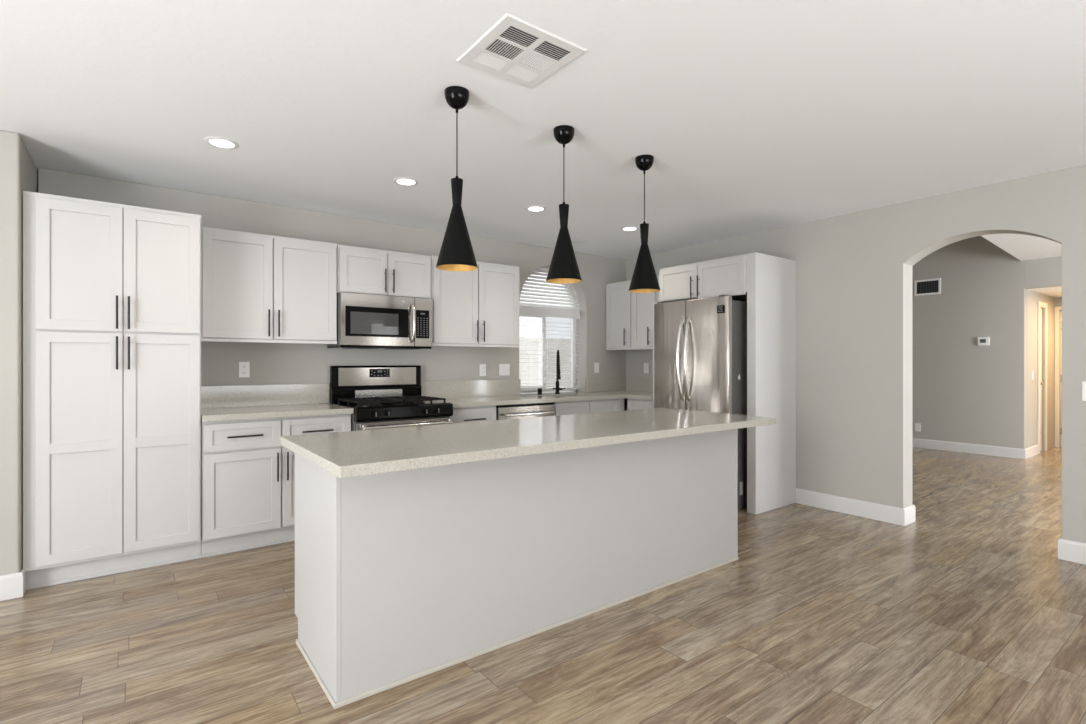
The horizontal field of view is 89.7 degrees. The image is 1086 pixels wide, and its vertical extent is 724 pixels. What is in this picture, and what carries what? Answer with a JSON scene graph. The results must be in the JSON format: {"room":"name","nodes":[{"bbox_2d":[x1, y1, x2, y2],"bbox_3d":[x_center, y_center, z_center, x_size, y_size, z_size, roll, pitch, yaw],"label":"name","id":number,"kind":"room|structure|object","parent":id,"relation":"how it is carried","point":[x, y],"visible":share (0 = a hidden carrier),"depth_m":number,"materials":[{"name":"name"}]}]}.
{"room":"kitchen","nodes":[
{"label":"kitchen","id":0,"kind":"room"},
{"bbox_2d":[0,130,37,575],"bbox_3d":[-4.414,0.015,2.465,3.095,2.570,0.920,0,0,-37],"label":"wall","id":1,"kind":"structure","parent":0,"point":[18,171],"depth_m":3.01,"materials":[{"name":"beige paint"}]},
{"bbox_2d":[0,568,26,600],"bbox_3d":[-4.149,1.232,2.142,3.091,0.135,0.118,0,0,-37],"label":"baseboard","id":2,"kind":"structure","parent":1,"relation":"attached to","point":[14,585],"depth_m":3.00,"materials":[{"name":"white paint"}]},
{"bbox_2d":[38,168,625,410],"bbox_3d":[-1.133,0.015,5.337,5.590,2.570,0.260,0,0,-37],"label":"wall","id":3,"kind":"structure","parent":0,"point":[270,363],"depth_m":4.70,"materials":[{"name":"beige paint"}]},
{"bbox_2d":[239,362,249,377],"bbox_3d":[-2.334,0.060,4.267,0.074,0.122,0.010,0,0,-37],"label":"wall outlet","id":4,"kind":"object","parent":3,"relation":"attached to","point":[244,367],"visible":1,"depth_m":4.26,"materials":[{"name":"white plastic"}]},
{"bbox_2d":[201,383,328,408],"bbox_3d":[-2.209,0.266,4.353,0.972,0.168,0.020,0,0,-37],"label":"backsplash","id":5,"kind":"structure","parent":3,"relation":"attached to","point":[281,394],"depth_m":4.33,"materials":[{"name":"stone"}]},
{"bbox_2d":[201,227,336,343],"bbox_3d":[-2.112,-0.547,4.207,0.948,0.807,0.367,0,0,-37],"label":"upper cabinet","id":6,"kind":"object","parent":3,"relation":"attached to","point":[256,288],"visible":0.85,"depth_m":4.06,"materials":[{"name":"white paint"}]},
{"bbox_2d":[337,245,430,298],"bbox_3d":[-1.403,-0.754,4.739,0.816,0.384,0.367,0,0,-37],"label":"upper cabinet","id":7,"kind":"object","parent":3,"relation":"attached to","point":[360,270],"visible":0.96,"depth_m":4.59,"materials":[{"name":"white paint"}]},
{"bbox_2d":[327,292,431,349],"bbox_3d":[-1.386,-0.335,4.694,0.786,0.446,0.457,0,0,-37],"label":"microwave","id":8,"kind":"object","parent":7,"relation":"attached to","point":[364,321],"visible":1,"depth_m":4.53,"materials":[{"name":"silver metal"}]},
{"bbox_2d":[417,318,427,335],"bbox_3d":[-1.046,-0.304,4.742,0.096,0.158,0.001,0,0,-37],"label":"keypad","id":9,"kind":"object","parent":8,"relation":"attached to","point":[422,323],"depth_m":4.74,"materials":[{"name":"black plastic"}]},
{"bbox_2d":[421,379,520,397],"bbox_3d":[-0.706,0.266,5.480,1.153,0.168,0.020,0,0,-37],"label":"backsplash","id":10,"kind":"structure","parent":3,"relation":"attached to","point":[501,387],"depth_m":5.45,"materials":[{"name":"stone"}]},
{"bbox_2d":[431,256,519,347],"bbox_3d":[-0.694,-0.547,5.271,0.950,0.807,0.367,0,0,-37],"label":"upper cabinet","id":11,"kind":"object","parent":3,"relation":"attached to","point":[479,307],"visible":0.84,"depth_m":5.14,"materials":[{"name":"white paint"}]},
{"bbox_2d":[480,364,485,375],"bbox_3d":[-0.612,0.082,5.559,0.074,0.122,0.010,0,0,-37],"label":"wall outlet","id":12,"kind":"object","parent":3,"relation":"attached to","point":[482,366],"visible":1,"depth_m":5.56,"materials":[{"name":"white plastic"}]},
{"bbox_2d":[499,364,509,375],"bbox_3d":[-0.401,0.081,5.716,0.128,0.122,0.010,0,0,-37],"label":"light switch","id":13,"kind":"object","parent":3,"relation":"attached to","point":[504,369],"visible":1,"depth_m":5.71,"materials":[{"name":"white plastic"}]},
{"bbox_2d":[519,268,585,394],"bbox_3d":[0.060,-0.344,6.213,0.947,1.468,0.230,0,0,-37],"label":"window","id":14,"kind":"structure","parent":3,"relation":"in","point":[581,380],"depth_m":6.40,"materials":[{"name":"white plastic"}]},
{"bbox_2d":[519,269,579,310],"bbox_3d":[0.063,-0.821,6.207,0.922,0.441,0.051,0,0,-37],"label":"window blind","id":15,"kind":"object","parent":14,"relation":"attached to","point":[521,304],"visible":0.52,"depth_m":6.18,"materials":[{"name":"white plastic"}]},
{"bbox_2d":[519,307,579,390],"bbox_3d":[0.063,-0.141,6.196,0.889,0.917,0.081,0,0,-37],"label":"window blind","id":16,"kind":"object","parent":14,"relation":"attached to","point":[527,311],"visible":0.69,"depth_m":6.17,"materials":[{"name":"white plastic"}]},
{"bbox_2d":[594,363,598,372],"bbox_3d":[0.641,0.069,6.498,0.074,0.122,0.010,0,0,-37],"label":"light switch","id":17,"kind":"object","parent":3,"relation":"attached to","point":[596,365],"visible":1,"depth_m":6.49,"materials":[{"name":"white plastic"}]},
{"bbox_2d":[587,377,625,391],"bbox_3d":[0.775,0.266,6.591,0.648,0.168,0.020,0,0,-37],"label":"backsplash","id":18,"kind":"structure","parent":3,"relation":"attached to","point":[594,384],"depth_m":6.56,"materials":[{"name":"stone"}]},
{"bbox_2d":[0,0,1085,259],"bbox_3d":[-0.100,-1.330,1.125,8.990,0.120,8.520,0,0,-37],"label":"ceiling","id":19,"kind":"structure","parent":0,"point":[753,116],"depth_m":2.69,"materials":[{"name":"white paint"}]},
{"bbox_2d":[204,137,238,148],"bbox_3d":[-1.859,-1.266,3.162,0.176,0.006,0.176,0,0,-37],"label":"recessed light","id":20,"kind":"object","parent":19,"relation":"in","point":[219,142],"visible":1,"depth_m":3.15,"materials":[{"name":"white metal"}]},
{"bbox_2d":[393,177,418,185],"bbox_3d":[-0.963,-1.266,3.838,0.176,0.006,0.176,0,0,-37],"label":"recessed light","id":21,"kind":"object","parent":19,"relation":"in","point":[405,181],"visible":1,"depth_m":3.83,"materials":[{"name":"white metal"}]},
{"bbox_2d":[436,86,477,270],"bbox_3d":[-0.404,-0.856,2.567,0.196,0.827,0.196,0,0,-37],"label":"pendant light","id":22,"kind":"object","parent":19,"relation":"hanging from","point":[456,253],"visible":1,"depth_m":2.53,"materials":[{"name":"black metal"}]},
{"bbox_2d":[456,13,587,87],"bbox_3d":[-0.092,-1.266,2.258,0.394,0.006,0.394,0,0,-37],"label":"ceiling vent","id":23,"kind":"object","parent":19,"relation":"in","point":[514,49],"visible":1,"depth_m":2.23,"materials":[{"name":"white metal"}]},
{"bbox_2d":[525,206,546,211],"bbox_3d":[-0.058,-1.266,4.516,0.176,0.006,0.176,0,0,-37],"label":"recessed light","id":24,"kind":"object","parent":19,"relation":"in","point":[529,208],"visible":1,"depth_m":4.50,"materials":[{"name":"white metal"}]},
{"bbox_2d":[546,125,581,283],"bbox_3d":[0.114,-0.856,2.982,0.196,0.827,0.196,0,0,-37],"label":"pendant light","id":25,"kind":"object","parent":19,"relation":"hanging from","point":[563,269],"visible":1,"depth_m":2.94,"materials":[{"name":"black metal"}]},
{"bbox_2d":[571,240,585,243],"bbox_3d":[0.367,-1.266,5.779,0.176,0.006,0.176,0,0,-37],"label":"recessed light","id":26,"kind":"object","parent":19,"relation":"in","point":[574,241],"visible":0.91,"depth_m":5.78,"materials":[{"name":"white metal"}]},
{"bbox_2d":[620,226,638,230],"bbox_3d":[0.824,-1.266,5.192,0.176,0.006,0.176,0,0,-37],"label":"recessed light","id":27,"kind":"object","parent":19,"relation":"in","point":[628,228],"visible":1,"depth_m":5.18,"materials":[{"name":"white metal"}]},
{"bbox_2d":[629,155,659,292],"bbox_3d":[0.631,-0.856,3.398,0.196,0.827,0.196,0,0,-37],"label":"pendant light","id":28,"kind":"object","parent":19,"relation":"hanging from","point":[644,278],"visible":1,"depth_m":3.36,"materials":[{"name":"black metal"}]},
{"bbox_2d":[0,447,1085,723],"bbox_3d":[2.341,1.350,3.630,15.900,0.100,9.600,0,0,-37],"label":"floor","id":29,"kind":"structure","parent":0,"point":[968,611],"depth_m":2.52,"materials":[{"name":"brown wood"}]},
{"bbox_2d":[23,191,200,589],"bbox_3d":[-2.749,0.168,3.549,0.858,2.265,0.657,0,0,-37],"label":"pantry cabinet","id":30,"kind":"object","parent":29,"relation":"on","point":[112,291],"visible":0.97,"depth_m":3.29,"materials":[{"name":"white paint"}]},
{"bbox_2d":[201,414,350,557],"bbox_3d":[-2.016,0.846,4.098,0.970,0.908,0.657,0,0,-37],"label":"base cabinet","id":31,"kind":"object","parent":29,"relation":"on","point":[248,478],"visible":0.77,"depth_m":3.76,"materials":[{"name":"white paint"}]},
{"bbox_2d":[201,383,353,421],"bbox_3d":[-2.018,0.286,4.101,0.974,0.208,0.653,0,0,-37],"label":"countertop","id":32,"kind":"structure","parent":31,"relation":"on","point":[237,402],"depth_m":4.20,"materials":[{"name":"stone"}]},
{"bbox_2d":[330,365,452,430],"bbox_3d":[-1.266,0.666,4.588,0.811,1.268,0.748,0,0,-37],"label":"gas range","id":33,"kind":"object","parent":29,"relation":"on","point":[381,397],"visible":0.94,"depth_m":4.61,"materials":[{"name":"black metal"}]},
{"bbox_2d":[333,401,443,409],"bbox_3d":[-1.270,0.353,4.597,0.808,0.023,0.600,0,0,-37],"label":"cooktop","id":34,"kind":"object","parent":33,"relation":"in","point":[400,405],"depth_m":4.38,"materials":[{"name":"black metal"}]},
{"bbox_2d":[450,406,495,422],"bbox_3d":[-0.779,0.846,5.026,0.482,0.908,0.657,0,0,-37],"label":"base cabinet","id":35,"kind":"object","parent":29,"relation":"on","point":[481,413],"visible":0.2,"depth_m":4.80,"materials":[{"name":"white paint"}]},
{"bbox_2d":[421,377,652,407],"bbox_3d":[0.234,0.286,5.559,2.752,0.208,1.024,0,0,-37],"label":"countertop","id":36,"kind":"structure","parent":35,"relation":"on","point":[461,393],"depth_m":5.58,"materials":[{"name":"stone"}]},
{"bbox_2d":[553,350,564,393],"bbox_3d":[0.164,0.107,6.019,0.116,0.486,0.178,0,0,22],"label":"faucet","id":37,"kind":"object","parent":36,"relation":"on","point":[557,388],"visible":1,"depth_m":6.03,"materials":[{"name":"black metal"}]},
{"bbox_2d":[295,429,738,708],"bbox_3d":[0.052,0.846,3.084,2.585,0.909,0.671,0,0,-37],"label":"kitchen island","id":38,"kind":"object","parent":29,"relation":"on","point":[401,577],"visible":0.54,"depth_m":2.48,"materials":[{"name":"white paint"}]},
{"bbox_2d":[280,408,775,477],"bbox_3d":[0.116,0.370,3.002,2.683,0.040,0.930,0,0,-37],"label":"island countertop","id":39,"kind":"structure","parent":38,"relation":"on","point":[346,454],"depth_m":2.56,"materials":[{"name":"stone"}]},
{"bbox_2d":[496,402,554,419],"bbox_3d":[-0.310,0.848,5.357,0.655,0.905,0.656,0,0,-37],"label":"dishwasher","id":40,"kind":"object","parent":29,"relation":"on","point":[516,411],"visible":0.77,"depth_m":5.11,"materials":[{"name":"silver metal"}]},
{"bbox_2d":[554,398,623,415],"bbox_3d":[0.335,0.846,5.861,0.968,0.908,0.657,0,0,-37],"label":"base cabinet","id":41,"kind":"object","parent":29,"relation":"on","point":[605,405],"visible":0.19,"depth_m":5.60,"materials":[{"name":"white paint"}]},
{"bbox_2d":[627,398,652,409],"bbox_3d":[1.255,0.846,5.916,0.686,0.908,0.375,0,0,-37],"label":"base cabinet","id":42,"kind":"object","parent":29,"relation":"on","point":[632,404],"visible":0.18,"depth_m":5.75,"materials":[{"name":"white paint"}]},
{"bbox_2d":[654,295,746,509],"bbox_3d":[1.625,0.360,5.213,0.906,1.880,0.823,0,0,-37],"label":"refrigerator","id":43,"kind":"object","parent":29,"relation":"on","point":[700,345],"visible":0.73,"depth_m":4.85,"materials":[{"name":"silver metal"}]},
{"bbox_2d":[653,252,795,514],"bbox_3d":[1.704,0.182,5.293,0.717,2.236,1.155,0,0,-37],"label":"tall cabinet","id":44,"kind":"object","parent":29,"relation":"on","point":[767,283],"visible":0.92,"depth_m":4.84,"materials":[{"name":"white paint"}]},
{"bbox_2d":[626,165,1085,542],"bbox_3d":[3.451,0.015,3.724,0.190,2.570,7.820,0,0,-37],"label":"wall","id":45,"kind":"structure","parent":0,"point":[854,270],"depth_m":4.49,"materials":[{"name":"beige paint"}]},
{"bbox_2d":[606,275,659,349],"bbox_3d":[1.180,-0.541,6.269,0.385,0.799,1.016,0,0,-37],"label":"upper cabinet","id":46,"kind":"object","parent":45,"relation":"attached to","point":[629,315],"visible":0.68,"depth_m":6.28,"materials":[{"name":"white paint"}]},
{"bbox_2d":[626,377,652,391],"bbox_3d":[1.334,0.266,6.369,0.020,0.168,1.002,0,0,-37],"label":"backsplash","id":47,"kind":"structure","parent":45,"relation":"attached to","point":[632,383],"depth_m":6.58,"materials":[{"name":"stone"}]},
{"bbox_2d":[644,363,648,372],"bbox_3d":[1.231,0.072,6.517,0.010,0.122,0.074,0,0,-37],"label":"wall outlet","id":48,"kind":"object","parent":45,"relation":"attached to","point":[646,365],"visible":1,"depth_m":6.51,"materials":[{"name":"white plastic"}]},
{"bbox_2d":[796,488,915,525],"bbox_3d":[1.705,1.232,6.053,0.222,0.135,4.159,0,0,-37],"label":"baseboard","id":49,"kind":"structure","parent":45,"relation":"attached to","point":[885,513],"depth_m":4.60,"materials":[{"name":"white paint"}]},
{"bbox_2d":[1058,537,1085,564],"bbox_3d":[4.637,1.232,2.143,0.222,0.135,3.826,0,0,-37],"label":"baseboard","id":50,"kind":"structure","parent":45,"relation":"attached to","point":[1068,550],"depth_m":3.55,"materials":[{"name":"white paint"}]},
{"bbox_2d":[1082,381,1085,400],"bbox_3d":[3.499,0.187,3.492,0.010,0.125,0.074,0,0,-37],"label":"light switch","id":51,"kind":"object","parent":45,"relation":"attached to","point":[1083,382],"visible":1,"depth_m":3.51,"materials":[{"name":"white plastic"}]},
{"bbox_2d":[912,236,1061,448],"bbox_3d":[6.789,-0.350,6.965,0.120,3.300,9.000,0,0,-37],"label":"wall","id":52,"kind":"structure","parent":0,"point":[964,391],"depth_m":7.76,"materials":[{"name":"beige paint"}]},
{"bbox_2d":[915,423,920,431],"bbox_3d":[5.702,0.995,8.306,0.010,0.122,0.074,0,0,-37],"label":"wall outlet","id":53,"kind":"object","parent":52,"relation":"attached to","point":[917,425],"visible":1,"depth_m":8.30,"materials":[{"name":"white plastic"}]},
{"bbox_2d":[914,278,940,295],"bbox_3d":[5.776,-1.125,8.205,0.012,0.235,0.340,0,0,-37],"label":"air vent","id":54,"kind":"object","parent":52,"relation":"in","point":[927,286],"visible":1,"depth_m":8.21,"materials":[{"name":"white metal"}]},
{"bbox_2d":[912,438,1038,458],"bbox_3d":[5.521,1.232,9.106,0.691,0.135,4.011,0,0,-37],"label":"baseboard","id":55,"kind":"structure","parent":52,"relation":"attached to","point":[1018,453],"depth_m":7.71,"materials":[{"name":"white paint"}]},
{"bbox_2d":[978,337,989,345],"bbox_3d":[6.177,-0.289,7.656,0.029,0.120,0.132,0,0,-37],"label":"thermostat","id":56,"kind":"object","parent":52,"relation":"attached to","point":[982,341],"visible":1,"depth_m":7.64,"materials":[{"name":"white plastic"}]},
{"bbox_2d":[981,233,1061,260],"bbox_3d":[6.151,-1.400,3.999,4.460,0.080,5.020,0,0,-37],"label":"ceiling","id":57,"kind":"structure","parent":0,"point":[1022,247],"depth_m":6.37,"materials":[{"name":"white paint"}]},
{"bbox_2d":[1027,289,1054,450],"bbox_3d":[7.182,0.106,7.941,1.680,2.387,0.120,0,0,-37],"label":"wall","id":58,"kind":"structure","parent":0,"point":[1033,297],"depth_m":7.97,"materials":[{"name":"beige paint"}]},
{"bbox_2d":[1040,308,1042,450],"bbox_3d":[7.177,0.255,7.880,0.332,2.080,0.110,0,0,-37],"label":"door","id":59,"kind":"structure","parent":58,"relation":"in","point":[1041,382],"depth_m":7.95,"materials":[{"name":"beige paint"}]},
{"bbox_2d":[1037,301,1046,453],"bbox_3d":[7.192,0.220,7.862,0.480,2.160,0.018,0,0,-37],"label":"trim","id":60,"kind":"structure","parent":58,"relation":"attached to","point":[1039,304],"depth_m":7.72,"materials":[{"name":"beige paint"}]},
{"bbox_2d":[1028,286,1061,296],"bbox_3d":[7.666,-1.027,7.313,1.700,0.080,1.705,0,0,-37],"label":"ceiling","id":61,"kind":"structure","parent":0,"point":[1050,291],"depth_m":7.59,"materials":[{"name":"white paint"}]},
{"bbox_2d":[1055,297,1061,447],"bbox_3d":[8.334,0.106,7.739,0.120,2.387,1.585,0,0,-37],"label":"wall","id":62,"kind":"structure","parent":0,"point":[1058,300],"depth_m":8.29,"materials":[{"name":"beige paint"}]},
{"bbox_2d":[1055,306,1061,447],"bbox_3d":[8.115,0.229,7.915,0.018,2.142,1.034,0,0,-37],"label":"trim","id":63,"kind":"structure","parent":62,"relation":"attached to","point":[1057,309],"depth_m":8.30,"materials":[{"name":"beige paint"}]},
{"bbox_2d":[1060,310,1061,446],"bbox_3d":[8.154,0.255,7.947,0.058,2.080,0.925,0,0,-37],"label":"door","id":64,"kind":"structure","parent":62,"relation":"in","point":[1060,310],"depth_m":8.29,"materials":[{"name":"beige paint"}]},
{"label":"outside","id":65,"kind":"structure","parent":0,"visible":0},
{"bbox_2d":[519,337,570,392],"bbox_3d":[0.982,0.425,11.110,4.100,1.750,0.200,0,0,-37],"label":"wall","id":66,"kind":"structure","parent":65,"point":[563,345],"depth_m":10.30,"materials":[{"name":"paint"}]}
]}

